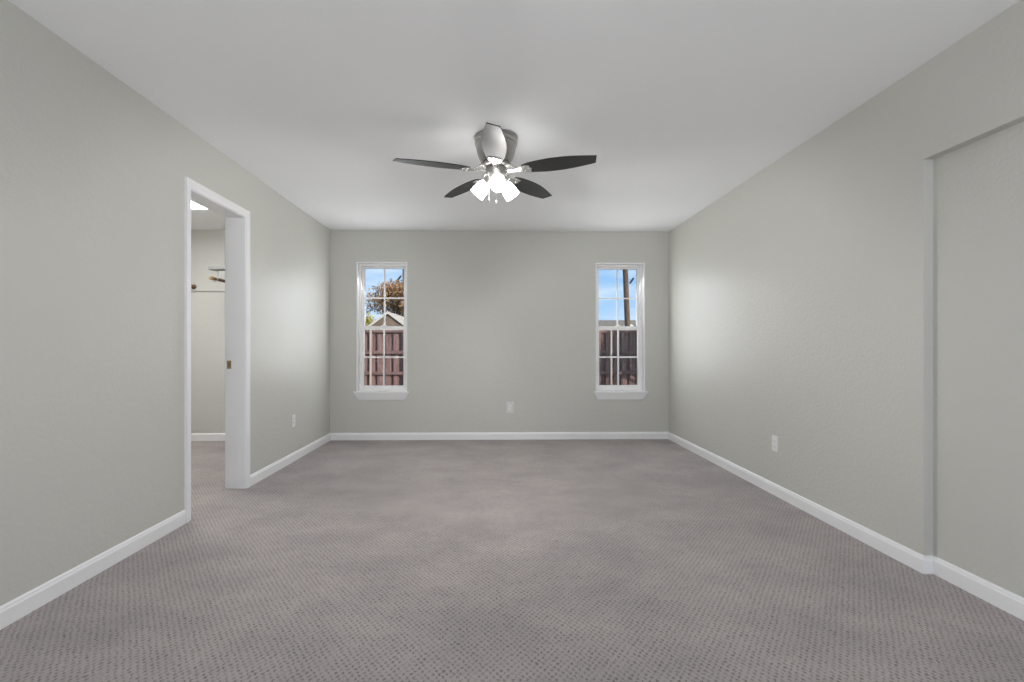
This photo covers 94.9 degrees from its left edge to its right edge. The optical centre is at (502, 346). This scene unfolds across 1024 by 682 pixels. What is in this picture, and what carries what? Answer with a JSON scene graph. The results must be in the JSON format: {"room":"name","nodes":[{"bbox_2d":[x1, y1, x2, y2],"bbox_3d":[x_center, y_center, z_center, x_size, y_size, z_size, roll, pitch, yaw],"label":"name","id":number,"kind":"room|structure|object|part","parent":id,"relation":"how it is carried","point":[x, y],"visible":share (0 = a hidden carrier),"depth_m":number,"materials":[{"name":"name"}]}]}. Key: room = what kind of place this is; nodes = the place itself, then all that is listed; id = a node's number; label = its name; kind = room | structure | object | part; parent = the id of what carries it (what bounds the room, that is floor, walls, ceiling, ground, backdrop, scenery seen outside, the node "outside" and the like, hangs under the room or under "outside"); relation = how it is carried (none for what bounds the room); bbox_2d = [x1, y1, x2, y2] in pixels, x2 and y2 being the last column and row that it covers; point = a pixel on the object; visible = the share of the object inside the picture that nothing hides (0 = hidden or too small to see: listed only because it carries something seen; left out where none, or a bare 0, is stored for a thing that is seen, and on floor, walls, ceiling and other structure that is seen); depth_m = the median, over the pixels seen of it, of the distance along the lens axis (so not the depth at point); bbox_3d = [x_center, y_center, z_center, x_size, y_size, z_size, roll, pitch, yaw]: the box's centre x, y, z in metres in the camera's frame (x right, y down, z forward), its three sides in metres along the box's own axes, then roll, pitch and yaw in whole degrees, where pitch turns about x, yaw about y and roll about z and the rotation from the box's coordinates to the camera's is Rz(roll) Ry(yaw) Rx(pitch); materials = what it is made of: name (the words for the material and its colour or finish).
{"room":"empty bedroom","nodes":[
{"label":"empty bedroom","id":0,"kind":"room"},
{"bbox_2d":[0,0,329,605],"bbox_3d":[-2.004,-0.138,1.611,0.143,2.440,7.700,0,0,-1],"label":"wall","id":1,"kind":"structure","parent":0,"point":[93,172],"depth_m":2.28,"materials":[{"name":"grey paint"}]},
{"bbox_2d":[0,510,185,629],"bbox_3d":[-1.900,1.040,0.325,0.013,0.084,5.126,0,0,-1],"label":"baseboard","id":2,"kind":"structure","parent":1,"relation":"attached to","point":[19,607],"depth_m":2.16,"materials":[{"name":"white paint"}]},
{"bbox_2d":[184,177,249,522],"bbox_3d":[-2.037,0.018,3.261,0.177,2.128,0.750,0,0,-1],"label":"door frame","id":3,"kind":"structure","parent":1,"relation":"in","point":[237,218],"depth_m":3.59,"materials":[{"name":"white paint"}]},
{"bbox_3d":[-2.117,0.018,3.260,0.017,2.128,0.750,0,0,-1],"label":"casing","id":4,"kind":"part","parent":3,"relation":"part of","materials":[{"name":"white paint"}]},
{"bbox_2d":[250,433,330,485],"bbox_3d":[-1.984,1.040,4.549,0.013,0.084,1.824,0,0,-1],"label":"baseboard","id":5,"kind":"structure","parent":1,"relation":"attached to","point":[274,467],"depth_m":4.28,"materials":[{"name":"white paint"}]},
{"bbox_2d":[292,415,294,426],"bbox_3d":[-1.985,0.701,4.458,0.008,0.114,0.070,0,0,-1],"label":"wall outlet","id":6,"kind":"object","parent":1,"relation":"attached to","point":[293,416],"visible":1,"depth_m":4.45,"materials":[{"name":"white plastic"}]},
{"bbox_2d":[191,229,667,432],"bbox_3d":[-1.181,-0.138,5.558,6.560,2.440,0.160,0,0,-1],"label":"wall","id":7,"kind":"structure","parent":0,"point":[495,318],"depth_m":5.50,"materials":[{"name":"grey paint"}]},
{"bbox_2d":[208,267,224,282],"bbox_3d":[-2.866,-0.766,5.167,0.455,0.154,0.555,0,0,-1],"label":"closet shelf","id":8,"kind":"object","parent":7,"relation":"attached to","point":[217,269],"visible":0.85,"depth_m":4.93,"materials":[{"name":"grey paint"}]},
{"bbox_3d":[-3.048,-0.721,5.168,0.036,0.036,0.545,0,0,-1],"label":"closet rod","id":9,"kind":"part","parent":8,"relation":"part of","materials":[{"name":"brown wood"}]},
{"bbox_2d":[354,262,408,399],"bbox_3d":[-1.411,-0.188,5.529,0.630,1.606,0.203,0,0,-1],"label":"window","id":10,"kind":"structure","parent":7,"relation":"in","point":[370,392],"depth_m":5.55,"materials":[{"name":"white paint"}]},
{"bbox_3d":[-1.412,0.123,5.574,0.522,0.741,0.030,0,0,-1],"label":"sash","id":11,"kind":"part","parent":10,"relation":"part of","materials":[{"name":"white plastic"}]},
{"bbox_3d":[-1.413,-0.581,5.609,0.522,0.747,0.028,0,0,-1],"label":"sash","id":12,"kind":"part","parent":10,"relation":"part of","materials":[{"name":"clear glass"}]},
{"bbox_2d":[331,432,667,439],"bbox_3d":[-0.029,1.040,5.494,3.960,0.084,0.013,0,0,-1],"label":"baseboard","id":13,"kind":"structure","parent":7,"relation":"attached to","point":[452,435],"depth_m":5.49,"materials":[{"name":"white paint"}]},
{"bbox_2d":[506,402,513,412],"bbox_3d":[0.081,0.709,5.499,0.085,0.130,0.008,0,0,-1],"label":"wall outlet","id":14,"kind":"object","parent":7,"relation":"attached to","point":[509,405],"visible":1,"depth_m":5.50,"materials":[{"name":"white plastic"}]},
{"bbox_2d":[594,263,647,398],"bbox_3d":[1.380,-0.188,5.585,0.627,1.606,0.203,0,0,-1],"label":"window","id":15,"kind":"structure","parent":7,"relation":"in","point":[617,391],"depth_m":5.61,"materials":[{"name":"white paint"}]},
{"bbox_3d":[1.378,-0.581,5.665,0.519,0.747,0.028,0,0,-1],"label":"sash","id":16,"kind":"part","parent":15,"relation":"part of","materials":[{"name":"clear glass"}]},
{"bbox_3d":[1.379,0.123,5.630,0.519,0.741,0.030,0,0,-1],"label":"sash","id":17,"kind":"part","parent":15,"relation":"part of","materials":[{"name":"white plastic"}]},
{"bbox_2d":[0,439,1023,681],"bbox_3d":[-1.103,1.133,1.648,6.560,0.100,7.980,0,0,-1],"label":"floor","id":18,"kind":"structure","parent":0,"point":[557,560],"depth_m":2.12,"materials":[{"name":"carpet"}]},
{"bbox_2d":[9,0,1019,231],"bbox_3d":[-1.103,-1.427,1.648,6.560,0.140,7.980,0,0,-1],"label":"ceiling","id":19,"kind":"structure","parent":0,"point":[679,104],"depth_m":2.43,"materials":[{"name":"paint"}]},
{"bbox_2d":[191,201,206,208],"bbox_3d":[-3.131,-1.327,4.064,1.240,0.062,0.720,0,0,-1],"label":"closet ceiling light","id":20,"kind":"object","parent":19,"relation":"attached to","point":[193,205],"visible":0.02,"depth_m":4.33,"materials":[{"name":"white paint"}]},
{"bbox_2d":[393,122,596,203],"bbox_3d":[-0.056,-1.137,3.008,1.248,0.440,1.209,0,0,-1],"label":"ceiling fan","id":21,"kind":"object","parent":19,"relation":"hanging from","point":[495,146],"visible":1,"depth_m":2.97,"materials":[{"name":"silver metal"}]},
{"bbox_3d":[-0.442,-1.141,2.930,0.472,0.029,0.142,0,0,-18],"label":"fan blade","id":22,"kind":"part","parent":21,"relation":"part of","materials":[{"name":"grey wood"}]},
{"bbox_3d":[-0.287,-1.141,3.393,0.142,0.029,0.472,0,0,-36],"label":"fan blade","id":23,"kind":"part","parent":21,"relation":"part of","materials":[{"name":"black wood"}]},
{"bbox_3d":[-0.149,-1.033,3.097,0.127,0.127,0.099,0,0,25],"label":"lamp shade","id":24,"kind":"part","parent":21,"relation":"part of","materials":[{"name":"white glass"}]},
{"bbox_3d":[-0.049,-1.141,2.640,0.142,0.030,0.472,0,0,-1],"label":"fan blade","id":25,"kind":"part","parent":21,"relation":"part of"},
{"bbox_3d":[-0.032,-1.039,2.950,0.060,0.074,0.075,0,0,-1],"label":"bulb","id":26,"kind":"part","parent":21,"relation":"part of","materials":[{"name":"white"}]},
{"bbox_3d":[-0.029,-1.033,2.944,0.100,0.127,0.127,0,0,-1],"label":"lamp shade","id":27,"kind":"part","parent":21,"relation":"part of","materials":[{"name":"white glass"}]},
{"bbox_3d":[0.044,-1.033,3.121,0.127,0.127,0.099,0,0,-39],"label":"lamp shade","id":28,"kind":"part","parent":21,"relation":"part of","materials":[{"name":"white glass"}]},
{"bbox_3d":[0.202,-1.141,3.389,0.142,0.029,0.472,0,0,36],"label":"fan blade","id":29,"kind":"part","parent":21,"relation":"part of","materials":[{"name":"black wood"}]},
{"bbox_3d":[0.348,-1.141,2.922,0.472,0.029,0.142,0,0,18],"label":"fan blade","id":30,"kind":"part","parent":21,"relation":"part of","materials":[{"name":"black wood"}]},
{"bbox_2d":[668,0,1023,597],"bbox_3d":[2.102,-0.138,1.692,0.150,2.440,7.700,0,0,-1],"label":"wall","id":31,"kind":"structure","parent":0,"point":[855,302],"depth_m":2.44,"materials":[{"name":"grey paint"}]},
{"bbox_2d":[772,435,777,451],"bbox_3d":[1.988,0.708,3.438,0.008,0.114,0.070,0,0,-1],"label":"wall outlet","id":32,"kind":"object","parent":31,"relation":"attached to","point":[774,438],"visible":1,"depth_m":3.43,"materials":[{"name":"white plastic"}]},
{"bbox_2d":[668,432,1023,620],"bbox_3d":[2.044,1.040,1.691,0.061,0.084,7.700,0,0,-1],"label":"baseboard","id":33,"kind":"structure","parent":31,"relation":"attached to","point":[985,590],"depth_m":2.45,"materials":[{"name":"white paint"}]},
{"label":"outside","id":34,"kind":"structure","parent":0,"visible":0},
{"bbox_3d":[-1.449,1.433,72.836,120.000,0.200,134.300,0,0,-1],"label":"lawn","id":35,"kind":"structure","parent":34,"visible":0},
{"bbox_2d":[365,312,375,325],"bbox_3d":[-5.961,-0.058,20.659,0.752,2.985,0.818,0,0,36],"label":"shrub","id":36,"kind":"object","parent":35,"relation":"on","point":[367,321],"visible":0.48,"depth_m":20.75,"materials":[{"name":"green plant"}]},
{"bbox_2d":[370,330,371,384],"bbox_3d":[-3.207,0.487,11.388,0.040,1.790,0.040,0,0,-1],"label":"stake","id":37,"kind":"object","parent":35,"relation":"on","point":[370,330],"visible":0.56,"depth_m":11.38,"materials":[{"name":"brown wood"}]},
{"bbox_2d":[365,279,403,315],"bbox_3d":[-5.747,-1.208,26.072,4.256,5.285,3.334,0,0,-1],"label":"autumn tree","id":38,"kind":"object","parent":35,"relation":"on","point":[397,289],"visible":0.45,"depth_m":25.38,"materials":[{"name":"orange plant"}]},
{"bbox_2d":[368,311,403,325],"bbox_3d":[-3.927,0.060,17.383,2.760,2.545,3.025,0,0,-1],"label":"garden shed","id":39,"kind":"object","parent":35,"relation":"on","point":[391,319],"visible":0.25,"depth_m":15.92,"materials":[{"name":"beige wood"}]},
{"bbox_2d":[365,330,636,385],"bbox_3d":[1.230,0.408,12.018,17.028,1.890,0.213,0,0,-1],"label":"fence","id":40,"kind":"object","parent":35,"relation":"on","point":[393,338],"visible":0.02,"depth_m":12.03,"materials":[{"name":"red wood"}]},
{"bbox_3d":[-3.608,-0.407,11.927,2.420,0.080,0.034,0,0,-1],"label":"rail","id":41,"kind":"part","parent":40,"relation":"part of","materials":[{"name":"brown wood"}]},
{"bbox_3d":[-3.608,0.133,11.927,2.420,0.080,0.034,0,0,-1],"label":"rail","id":42,"kind":"part","parent":40,"relation":"part of","materials":[{"name":"brown wood"}]},
{"bbox_3d":[-3.608,0.662,11.927,2.420,0.080,0.034,0,0,-1],"label":"rail","id":43,"kind":"part","parent":40,"relation":"part of","materials":[{"name":"brown wood"}]},
{"bbox_3d":[-3.583,0.383,11.988,2.472,1.840,0.083,0,0,-1],"label":"picket panel","id":44,"kind":"part","parent":40,"relation":"part of","materials":[{"name":"red wood"}]},
{"bbox_3d":[2.442,0.468,11.982,0.090,1.770,0.093,0,0,-1],"label":"post","id":45,"kind":"part","parent":40,"relation":"part of","materials":[{"name":"red wood"}]},
{"bbox_3d":[3.651,-0.407,12.072,2.420,0.080,0.034,0,0,-1],"label":"rail","id":46,"kind":"part","parent":40,"relation":"part of","materials":[{"name":"brown wood"}]},
{"bbox_3d":[3.651,0.133,12.072,2.420,0.080,0.034,0,0,-1],"label":"rail","id":47,"kind":"part","parent":40,"relation":"part of","materials":[{"name":"brown wood"}]},
{"bbox_3d":[3.651,0.662,12.072,2.420,0.080,0.034,0,0,-1],"label":"rail","id":48,"kind":"part","parent":40,"relation":"part of","materials":[{"name":"brown wood"}]},
{"bbox_3d":[3.672,0.384,12.132,2.465,1.838,0.084,0,0,-1],"label":"picket panel","id":49,"kind":"part","parent":40,"relation":"part of","materials":[{"name":"red wood"}]},
{"bbox_2d":[610,330,611,384],"bbox_3d":[2.652,0.487,11.505,0.040,1.790,0.040,0,0,-1],"label":"stake","id":50,"kind":"object","parent":35,"relation":"on","point":[610,330],"visible":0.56,"depth_m":11.50,"materials":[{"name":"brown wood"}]},
{"bbox_2d":[598,320,635,325],"bbox_3d":[12.024,-0.743,49.199,13.000,4.150,9.100,0,0,-1],"label":"house","id":51,"kind":"structure","parent":35,"relation":"on","point":[600,322],"depth_m":48.63,"materials":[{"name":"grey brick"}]},
{"bbox_2d":[623,270,633,325],"bbox_3d":[8.918,-4.017,30.183,2.816,11.313,0.370,0,0,-1],"label":"utility pole","id":52,"kind":"object","parent":35,"relation":"on","point":[625,272],"visible":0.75,"depth_m":30.03,"materials":[{"name":"brown wood"}]},
{"bbox_3d":[-3.229,-0.137,1.586,2.307,2.440,7.700,0,0,-1],"label":"wall","id":53,"kind":"structure","parent":0,"visible":0},
{"bbox_2d":[191,433,224,440],"bbox_3d":[-3.230,1.040,5.430,2.157,0.084,0.013,0,0,-1],"label":"baseboard","id":54,"kind":"structure","parent":53,"relation":"attached to","point":[194,436],"depth_m":5.42,"materials":[{"name":"white paint"}]},
{"bbox_2d":[191,290,224,290],"bbox_3d":[-3.230,-0.650,5.428,2.157,0.016,0.018,0,0,-1],"label":"trim","id":55,"kind":"structure","parent":53,"relation":"attached to","point":[191,290],"depth_m":5.42,"materials":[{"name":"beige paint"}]}
]}

